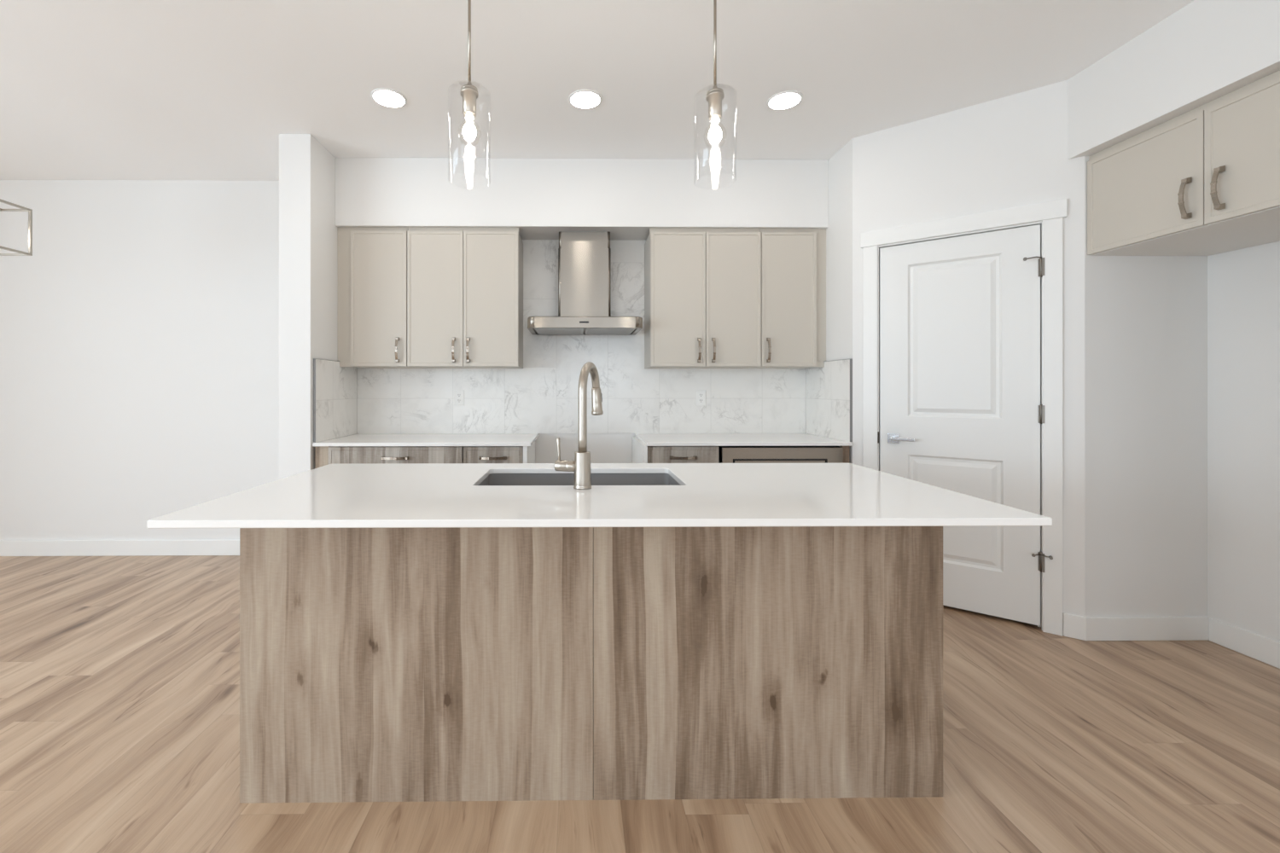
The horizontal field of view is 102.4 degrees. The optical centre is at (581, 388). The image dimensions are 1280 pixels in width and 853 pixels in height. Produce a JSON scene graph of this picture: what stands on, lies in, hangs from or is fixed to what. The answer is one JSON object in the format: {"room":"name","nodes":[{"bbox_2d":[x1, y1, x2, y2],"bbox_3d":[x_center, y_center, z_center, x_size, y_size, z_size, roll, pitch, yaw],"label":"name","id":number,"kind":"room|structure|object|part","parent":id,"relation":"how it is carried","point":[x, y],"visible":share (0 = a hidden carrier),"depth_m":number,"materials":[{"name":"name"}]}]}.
{"room":"kitchen","nodes":[
{"label":"kitchen","id":0,"kind":"room"},
{"bbox_2d":[0,180,279,540],"bbox_3d":[-3.526,-0.148,3.797,3.430,2.737,0.130,0,0,-1],"label":"wall","id":1,"kind":"structure","parent":0,"point":[139,330],"depth_m":3.73,"materials":[{"name":"white paint"}]},
{"bbox_2d":[0,540,239,556],"bbox_3d":[-3.525,1.163,3.725,3.430,0.113,0.014,0,0,-1],"label":"baseboard","id":2,"kind":"structure","parent":1,"relation":"attached to","point":[8,548],"depth_m":3.72,"materials":[{"name":"white"}]},
{"bbox_2d":[279,133,345,479],"bbox_3d":[-1.711,-0.148,3.367,0.190,2.737,0.630,0,0,-1],"label":"wall partition","id":3,"kind":"structure","parent":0,"point":[308,231],"depth_m":3.05,"materials":[{"name":"white paint"}]},
{"bbox_2d":[313,358,357,442],"bbox_3d":[-1.609,0.074,3.376,0.016,0.505,0.592,0,0,-1],"label":"tile backsplash","id":4,"kind":"structure","parent":3,"relation":"attached to","point":[334,386],"depth_m":3.32,"materials":[{"name":"stone"}]},
{"bbox_3d":[-1.609,0.074,3.376,0.016,0.505,0.591,0,0,-1],"label":"edge trim","id":5,"kind":"part","parent":4,"relation":"part of","materials":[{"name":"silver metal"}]},
{"bbox_2d":[356,433,634,463],"bbox_3d":[0.699,-0.148,3.808,5.020,2.737,0.200,0,0,-1],"label":"wall","id":6,"kind":"structure","parent":0,"point":[604,448],"depth_m":3.70,"materials":[{"name":"white paint"}]},
{"bbox_2d":[337,227,417,368],"bbox_3d":[-1.384,-0.604,3.506,0.467,0.926,0.339,0,0,-1],"label":"upper cabinet","id":7,"kind":"object","parent":6,"relation":"attached to","point":[372,262],"visible":0.98,"depth_m":3.38,"materials":[{"name":"beige wood"}]},
{"bbox_3d":[-1.334,-0.591,3.380,0.364,0.892,0.019,0,0,-1],"label":"door","id":8,"kind":"part","parent":7,"relation":"part of","materials":[{"name":"beige paint"}]},
{"bbox_3d":[-1.208,-0.252,3.355,0.021,0.165,0.034,0,0,-1],"label":"handle","id":9,"kind":"part","parent":7,"relation":"part of","materials":[{"name":"silver metal"}]},
{"bbox_2d":[407,227,523,368],"bbox_3d":[-0.782,-0.604,3.512,0.733,0.926,0.339,0,0,-1],"label":"upper cabinet","id":10,"kind":"object","parent":6,"relation":"attached to","point":[465,285],"visible":1,"depth_m":3.38,"materials":[{"name":"beige wood"}]},
{"bbox_3d":[-0.963,-0.591,3.384,0.366,0.892,0.019,0,0,-1],"label":"door","id":11,"kind":"part","parent":10,"relation":"part of","materials":[{"name":"beige paint"}]},
{"bbox_3d":[-0.838,-0.252,3.359,0.021,0.165,0.034,0,0,-1],"label":"handle","id":12,"kind":"part","parent":10,"relation":"part of","materials":[{"name":"silver metal"}]},
{"bbox_3d":[-0.743,-0.252,3.360,0.021,0.165,0.034,0,0,-1],"label":"handle","id":13,"kind":"part","parent":10,"relation":"part of","materials":[{"name":"silver metal"}]},
{"bbox_3d":[-0.596,-0.591,3.388,0.360,0.892,0.019,0,0,-1],"label":"door","id":14,"kind":"part","parent":10,"relation":"part of","materials":[{"name":"beige paint"}]},
{"bbox_2d":[357,239,805,433],"bbox_3d":[0.011,-0.370,3.695,3.229,1.394,0.009,0,0,-1],"label":"tile backsplash","id":15,"kind":"structure","parent":6,"relation":"attached to","point":[540,397],"depth_m":3.69,"materials":[{"name":"stone"}]},
{"bbox_2d":[453,389,464,406],"bbox_3d":[-0.875,0.070,3.677,0.070,0.114,0.008,0,0,-1],"label":"power outlet","id":16,"kind":"object","parent":15,"relation":"attached to","point":[458,394],"visible":1,"depth_m":3.68,"materials":[{"name":"white plastic"}]},
{"bbox_2d":[696,389,705,406],"bbox_3d":[0.866,0.070,3.696,0.070,0.114,0.008,0,0,-1],"label":"power outlet","id":17,"kind":"object","parent":15,"relation":"attached to","point":[701,394],"visible":1,"depth_m":3.69,"materials":[{"name":"white plastic"}]},
{"bbox_2d":[527,231,642,334],"bbox_3d":[0.023,-0.723,3.469,0.742,0.688,0.442,0,0,-1],"label":"range hood","id":18,"kind":"object","parent":6,"relation":"attached to","point":[584,257],"visible":1,"depth_m":3.48,"materials":[{"name":"silver metal"}]},
{"bbox_2d":[644,228,761,368],"bbox_3d":[0.826,-0.604,3.530,0.735,0.926,0.339,0,0,-1],"label":"upper cabinet","id":19,"kind":"object","parent":6,"relation":"attached to","point":[702,287],"visible":1,"depth_m":3.40,"materials":[{"name":"beige wood"}]},
{"bbox_3d":[0.643,-0.591,3.402,0.364,0.892,0.019,0,0,-1],"label":"door","id":20,"kind":"part","parent":19,"relation":"part of","materials":[{"name":"beige paint"}]},
{"bbox_3d":[0.781,-0.252,3.377,0.021,0.165,0.034,0,0,-1],"label":"handle","id":21,"kind":"part","parent":19,"relation":"part of","materials":[{"name":"silver metal"}]},
{"bbox_3d":[0.877,-0.252,3.378,0.021,0.165,0.034,0,0,-1],"label":"handle","id":22,"kind":"part","parent":19,"relation":"part of","materials":[{"name":"silver metal"}]},
{"bbox_3d":[1.011,-0.591,3.405,0.364,0.892,0.019,0,0,-1],"label":"door","id":23,"kind":"part","parent":19,"relation":"part of","materials":[{"name":"beige paint"}]},
{"bbox_2d":[750,228,826,368],"bbox_3d":[1.419,-0.604,3.536,0.447,0.926,0.339,0,0,-1],"label":"upper cabinet","id":24,"kind":"object","parent":6,"relation":"attached to","point":[794,260],"visible":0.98,"depth_m":3.40,"materials":[{"name":"beige wood"}]},
{"bbox_3d":[1.241,-0.252,3.381,0.021,0.165,0.034,0,0,-1],"label":"handle","id":25,"kind":"part","parent":24,"relation":"part of","materials":[{"name":"silver metal"}]},
{"bbox_2d":[335,157,828,240],"bbox_3d":[0.012,-1.292,3.540,3.260,0.450,0.320,0,0,-1],"label":"wall","id":26,"kind":"structure","parent":0,"point":[625,199],"depth_m":3.38,"materials":[{"name":"white paint"}]},
{"bbox_2d":[0,0,1194,180],"bbox_3d":[-1.021,-1.577,-0.361,8.650,0.120,8.600,0,0,-1],"label":"ceiling","id":27,"kind":"structure","parent":0,"point":[90,90],"depth_m":2.43,"materials":[{"name":"white paint"}]},
{"bbox_2d":[0,198,32,255],"bbox_3d":[-3.234,-1.129,2.393,0.323,0.774,0.955,0,0,-1],"label":"linear chandelier","id":28,"kind":"object","parent":27,"relation":"hanging from","point":[22,208],"visible":1,"depth_m":2.86,"materials":[{"name":"silver metal"}]},
{"bbox_2d":[370,87,407,108],"bbox_3d":[-1.004,-1.514,2.676,0.180,0.006,0.180,0,0,-1],"label":"recessed light","id":29,"kind":"object","parent":27,"relation":"in","point":[383,96],"visible":1,"depth_m":2.66,"materials":[{"name":"white"}]},
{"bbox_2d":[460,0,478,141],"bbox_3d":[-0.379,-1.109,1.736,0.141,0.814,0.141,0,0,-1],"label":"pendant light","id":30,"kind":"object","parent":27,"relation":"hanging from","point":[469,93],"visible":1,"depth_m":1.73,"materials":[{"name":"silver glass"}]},
{"bbox_3d":[-0.379,-1.266,1.736,0.009,0.467,0.009,0,0,44],"label":"rod","id":31,"kind":"part","parent":30,"relation":"part of","materials":[{"name":"silver metal"}]},
{"bbox_2d":[460,81,478,117],"bbox_3d":[-0.379,-0.981,1.736,0.060,0.110,0.060,0,0,-1],"label":"socket","id":32,"kind":"object","parent":30,"relation":"attached to","point":[469,93],"depth_m":1.72,"materials":[{"name":"silver metal"}]},
{"bbox_2d":[568,89,602,109],"bbox_3d":[0.022,-1.514,2.687,0.180,0.006,0.180,0,0,-1],"label":"recessed light","id":33,"kind":"object","parent":27,"relation":"in","point":[584,99],"visible":1,"depth_m":2.68,"materials":[{"name":"white"}]},
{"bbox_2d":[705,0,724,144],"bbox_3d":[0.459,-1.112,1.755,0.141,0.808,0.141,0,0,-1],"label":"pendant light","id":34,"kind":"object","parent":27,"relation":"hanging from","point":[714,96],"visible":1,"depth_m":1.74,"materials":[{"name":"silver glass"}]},
{"bbox_2d":[705,85,724,120],"bbox_3d":[0.459,-0.981,1.755,0.060,0.110,0.060,0,0,-1],"label":"socket","id":35,"kind":"object","parent":34,"relation":"attached to","point":[714,96],"depth_m":1.74,"materials":[{"name":"silver metal"}]},
{"bbox_3d":[0.459,-1.266,1.755,0.009,0.467,0.009,0,0,44],"label":"rod","id":36,"kind":"part","parent":34,"relation":"part of","materials":[{"name":"silver metal"}]},
{"bbox_2d":[766,90,802,110],"bbox_3d":[1.072,-1.514,2.699,0.180,0.006,0.180,0,0,-1],"label":"recessed light","id":37,"kind":"object","parent":27,"relation":"in","point":[784,100],"visible":1,"depth_m":2.69,"materials":[{"name":"white"}]},
{"bbox_2d":[0,555,1279,852],"bbox_3d":[-1.021,1.280,-0.361,8.650,0.120,8.600,0,0,-1],"label":"floor","id":38,"kind":"structure","parent":0,"point":[119,676],"depth_m":1.68,"materials":[{"name":"brown wood"}]},
{"bbox_2d":[315,446,463,468],"bbox_3d":[-1.159,0.784,3.362,0.885,0.872,0.646,0,0,-1],"label":"base cabinet","id":39,"kind":"object","parent":38,"relation":"on","point":[325,456],"visible":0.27,"depth_m":3.08,"materials":[{"name":"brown wood"}]},
{"bbox_3d":[-1.116,0.419,3.056,0.165,0.021,0.034,0,0,-1],"label":"handle","id":40,"kind":"part","parent":39,"relation":"part of","materials":[{"name":"silver metal"}]},
{"bbox_3d":[-1.116,0.419,3.083,0.800,0.131,0.019,0,0,-1],"label":"drawer","id":41,"kind":"part","parent":39,"relation":"part of","materials":[{"name":"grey wood"}]},
{"bbox_2d":[312,433,538,446],"bbox_3d":[-0.953,0.337,3.366,1.297,0.020,0.628,0,0,-1],"label":"countertop","id":42,"kind":"structure","parent":39,"relation":"on","point":[359,439],"depth_m":3.24,"materials":[{"name":"white stone"}]},
{"bbox_2d":[463,441,535,463],"bbox_3d":[-0.521,0.784,3.369,0.386,0.872,0.646,0,0,-1],"label":"base cabinet","id":43,"kind":"object","parent":38,"relation":"on","point":[471,454],"visible":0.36,"depth_m":3.08,"materials":[{"name":"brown wood"}]},
{"bbox_3d":[-0.530,0.419,3.089,0.356,0.131,0.019,0,0,-1],"label":"drawer","id":44,"kind":"part","parent":43,"relation":"part of","materials":[{"name":"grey wood"}]},
{"bbox_3d":[-0.530,0.419,3.062,0.165,0.021,0.034,0,0,-1],"label":"handle","id":45,"kind":"part","parent":43,"relation":"part of","materials":[{"name":"silver metal"}]},
{"bbox_3d":[-0.340,0.784,3.382,0.024,0.872,0.624,0,0,-1],"label":"panel","id":46,"kind":"part","parent":43,"relation":"part of","materials":[{"name":"white"}]},
{"bbox_2d":[239,526,942,803],"bbox_3d":[0.035,0.783,1.869,2.082,0.873,0.707,0,0,-1],"label":"kitchen island","id":47,"kind":"object","parent":38,"relation":"on","point":[445,664],"visible":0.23,"depth_m":1.51,"materials":[{"name":"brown wood"}]},
{"bbox_3d":[-0.484,0.783,1.519,1.037,0.873,0.018,0,0,-1],"label":"panel","id":48,"kind":"part","parent":47,"relation":"part of","materials":[{"name":"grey wood"}]},
{"bbox_2d":[146,463,1052,528],"bbox_3d":[0.051,0.337,1.753,2.260,0.020,0.955,0,0,-1],"label":"island countertop","id":49,"kind":"structure","parent":47,"relation":"on","point":[342,495],"depth_m":1.48,"materials":[{"name":"white stone"}]},
{"bbox_2d":[554,361,603,489],"bbox_3d":[0.000,0.118,1.770,0.122,0.417,0.235,0,0,16],"label":"kitchen faucet","id":50,"kind":"object","parent":49,"relation":"on","point":[580,466],"visible":1,"depth_m":1.67,"materials":[{"name":"silver metal"}]},
{"bbox_3d":[-0.075,0.206,1.701,0.015,0.082,0.013,0,0,16],"label":"lever","id":51,"kind":"part","parent":50,"relation":"part of","materials":[{"name":"silver metal"}]},
{"bbox_3d":[-0.048,0.257,1.693,0.074,0.037,0.037,0,0,16],"label":"handle","id":52,"kind":"part","parent":50,"relation":"part of","materials":[{"name":"silver metal"}]},
{"bbox_3d":[0.029,0.060,1.761,0.028,0.300,0.203,0,0,16],"label":"spout","id":53,"kind":"part","parent":50,"relation":"part of","materials":[{"name":"silver metal"}]},
{"bbox_2d":[478,473,680,485],"bbox_3d":[-0.006,0.458,1.905,0.779,0.220,0.422,0,0,-1],"label":"sink","id":54,"kind":"object","parent":49,"relation":"in","point":[492,479],"visible":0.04,"depth_m":2.09,"materials":[{"name":"grey metal"}]},
{"bbox_3d":[0.558,0.783,1.530,1.043,0.873,0.018,0,0,-1],"label":"panel","id":55,"kind":"part","parent":47,"relation":"part of","materials":[{"name":"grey wood"}]},
{"bbox_2d":[632,436,718,463],"bbox_3d":[0.602,0.784,3.381,0.460,0.872,0.646,0,0,-1],"label":"base cabinet","id":56,"kind":"object","parent":38,"relation":"on","point":[642,453],"visible":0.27,"depth_m":3.09,"materials":[{"name":"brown wood"}]},
{"bbox_3d":[0.384,0.784,3.389,0.024,0.872,0.624,0,0,-1],"label":"panel","id":57,"kind":"part","parent":56,"relation":"part of","materials":[{"name":"white"}]},
{"bbox_3d":[0.617,0.419,3.101,0.430,0.131,0.019,0,0,-1],"label":"drawer","id":58,"kind":"part","parent":56,"relation":"part of","materials":[{"name":"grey wood"}]},
{"bbox_3d":[0.617,0.419,3.075,0.165,0.021,0.034,0,0,-1],"label":"handle","id":59,"kind":"part","parent":56,"relation":"part of","materials":[{"name":"silver metal"}]},
{"bbox_2d":[634,433,852,446],"bbox_3d":[1.010,0.337,3.387,1.238,0.020,0.628,0,0,-1],"label":"countertop","id":60,"kind":"structure","parent":56,"relation":"on","point":[649,439],"depth_m":3.24,"materials":[{"name":"white stone"}]},
{"bbox_2d":[718,446,843,463],"bbox_3d":[1.214,0.788,3.382,0.732,0.864,0.592,0,0,-1],"label":"dishwasher","id":61,"kind":"object","parent":38,"relation":"on","point":[726,454],"visible":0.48,"depth_m":3.09,"materials":[{"name":"silver metal"}]},
{"bbox_3d":[1.202,0.452,3.089,0.570,0.047,0.006,0,0,-1],"label":"handle recess trim","id":62,"kind":"part","parent":61,"relation":"part of","materials":[{"name":"black"}]},
{"bbox_2d":[840,446,849,463],"bbox_3d":[1.609,0.784,3.122,0.043,0.872,0.020,0,0,-1],"label":"filler panel","id":63,"kind":"object","parent":38,"relation":"on","point":[846,449],"visible":0.02,"depth_m":3.11,"materials":[{"name":"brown wood"}]},
{"bbox_2d":[824,139,852,463],"bbox_3d":[1.694,-0.148,3.413,0.100,2.737,0.610,0,0,-1],"label":"wall","id":64,"kind":"structure","parent":0,"point":[839,233],"depth_m":3.25,"materials":[{"name":"white paint"}]},
{"bbox_2d":[805,359,852,442],"bbox_3d":[1.636,0.074,3.407,0.016,0.505,0.600,0,0,-1],"label":"tile backsplash","id":65,"kind":"structure","parent":64,"relation":"attached to","point":[829,388],"depth_m":3.35,"materials":[{"name":"tile"}]},
{"bbox_3d":[1.636,0.074,3.406,0.016,0.505,0.599,0,0,-1],"label":"edge trim","id":66,"kind":"part","parent":65,"relation":"part of","materials":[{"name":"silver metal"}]},
{"bbox_2d":[852,80,1084,634],"bbox_3d":[2.074,-0.148,2.834,1.010,2.737,0.100,0,0,38],"label":"wall","id":67,"kind":"structure","parent":0,"point":[1009,151],"depth_m":2.69,"materials":[{"name":"white paint"}]},
{"bbox_2d":[862,245,877,470],"bbox_3d":[1.718,0.190,3.041,0.074,2.060,0.017,0,0,38],"label":"trim","id":68,"kind":"structure","parent":67,"relation":"attached to","point":[869,253],"depth_m":3.04,"materials":[{"name":"white"}]},
{"bbox_2d":[877,221,1042,630],"bbox_3d":[2.068,0.188,2.838,0.745,2.065,0.100,0,0,38],"label":"trim","id":69,"kind":"structure","parent":67,"relation":"attached to","point":[1041,222],"depth_m":2.64,"materials":[{"name":"white"}]},
{"bbox_2d":[861,198,1067,248],"bbox_3d":[2.030,-0.884,2.790,0.899,0.088,0.024,0,0,38],"label":"trim","id":70,"kind":"structure","parent":67,"relation":"attached to","point":[1054,209],"depth_m":2.74,"materials":[{"name":"white"}]},
{"bbox_2d":[877,224,1053,626],"bbox_3d":[2.044,0.187,2.780,0.761,2.026,0.098,0,0,38],"label":"door","id":71,"kind":"structure","parent":67,"relation":"in","point":[961,410],"depth_m":2.75,"materials":[{"name":"white paint"}]},
{"bbox_3d":[1.813,0.291,2.975,0.058,0.058,0.008,0,0,38],"label":"handle","id":72,"kind":"part","parent":71,"relation":"part of","materials":[{"name":"silver metal"}]},
{"bbox_3d":[1.833,0.291,2.919,0.124,0.024,0.055,0,0,38],"label":"lever","id":73,"kind":"part","parent":71,"relation":"part of","materials":[{"name":"silver metal"}]},
{"bbox_2d":[1042,217,1062,636],"bbox_3d":[2.344,0.190,2.546,0.073,2.060,0.017,0,0,38],"label":"trim","id":74,"kind":"structure","parent":67,"relation":"attached to","point":[1052,229],"depth_m":2.54,"materials":[{"name":"white"}]},
{"bbox_2d":[1063,612,1085,640],"bbox_3d":[2.407,1.163,2.498,0.080,0.113,0.014,0,0,38],"label":"baseboard","id":75,"kind":"structure","parent":67,"relation":"attached to","point":[1073,625],"depth_m":2.49,"materials":[{"name":"white wood"}]},
{"bbox_2d":[1084,156,1207,616],"bbox_3d":[2.791,-0.148,2.545,0.704,2.737,0.120,0,0,-1],"label":"wall","id":76,"kind":"structure","parent":0,"point":[1146,317],"depth_m":2.48,"materials":[{"name":"white paint"}]},
{"bbox_2d":[1085,616,1210,640],"bbox_3d":[2.738,1.163,2.477,0.612,0.113,0.014,0,0,-1],"label":"baseboard","id":77,"kind":"structure","parent":76,"relation":"attached to","point":[1174,628],"depth_m":2.47,"materials":[{"name":"white wood"}]},
{"bbox_2d":[1067,0,1279,159],"bbox_3d":[2.723,-1.321,2.045,0.650,0.392,0.992,0,0,-1],"label":"wall","id":78,"kind":"structure","parent":0,"point":[1205,51],"depth_m":2.07,"materials":[{"name":"white paint"}]},
{"bbox_2d":[1207,240,1279,642],"bbox_3d":[3.107,-0.148,2.593,0.130,2.737,2.320,0,0,-1],"label":"wall","id":79,"kind":"structure","parent":0,"point":[1243,285],"depth_m":2.35,"materials":[{"name":"white paint"}]},
{"bbox_2d":[1087,69,1279,255],"bbox_3d":[2.734,-0.883,2.017,0.628,0.482,0.933,0,0,-1],"label":"upper cabinet","id":80,"kind":"object","parent":79,"relation":"attached to","point":[1204,180],"visible":1,"depth_m":2.09,"materials":[{"name":"beige wood"}]},
{"bbox_3d":[2.461,-0.871,2.249,0.019,0.452,0.458,0,0,-1],"label":"door","id":81,"kind":"part","parent":80,"relation":"part of","materials":[{"name":"beige paint"}]},
{"bbox_3d":[2.436,-0.767,2.067,0.034,0.165,0.021,0,0,-1],"label":"handle","id":82,"kind":"part","parent":80,"relation":"part of","materials":[{"name":"silver metal"}]},
{"bbox_3d":[2.761,-0.650,2.017,0.573,0.016,0.933,0,0,-1],"label":"panel","id":83,"kind":"part","parent":80,"relation":"part of","materials":[{"name":"beige wood"}]},
{"bbox_3d":[2.437,-0.767,1.961,0.034,0.165,0.021,0,0,-1],"label":"handle","id":84,"kind":"part","parent":80,"relation":"part of","materials":[{"name":"silver metal"}]},
{"bbox_3d":[2.466,-0.871,1.783,0.019,0.452,0.466,0,0,-1],"label":"door","id":85,"kind":"part","parent":80,"relation":"part of","materials":[{"name":"beige paint"}]},
{"bbox_2d":[1208,617,1279,669],"bbox_3d":[3.042,1.163,2.013,0.014,0.113,0.921,0,0,-1],"label":"baseboard","id":86,"kind":"structure","parent":79,"relation":"attached to","point":[1264,649],"depth_m":2.34,"materials":[{"name":"white"}]}
]}

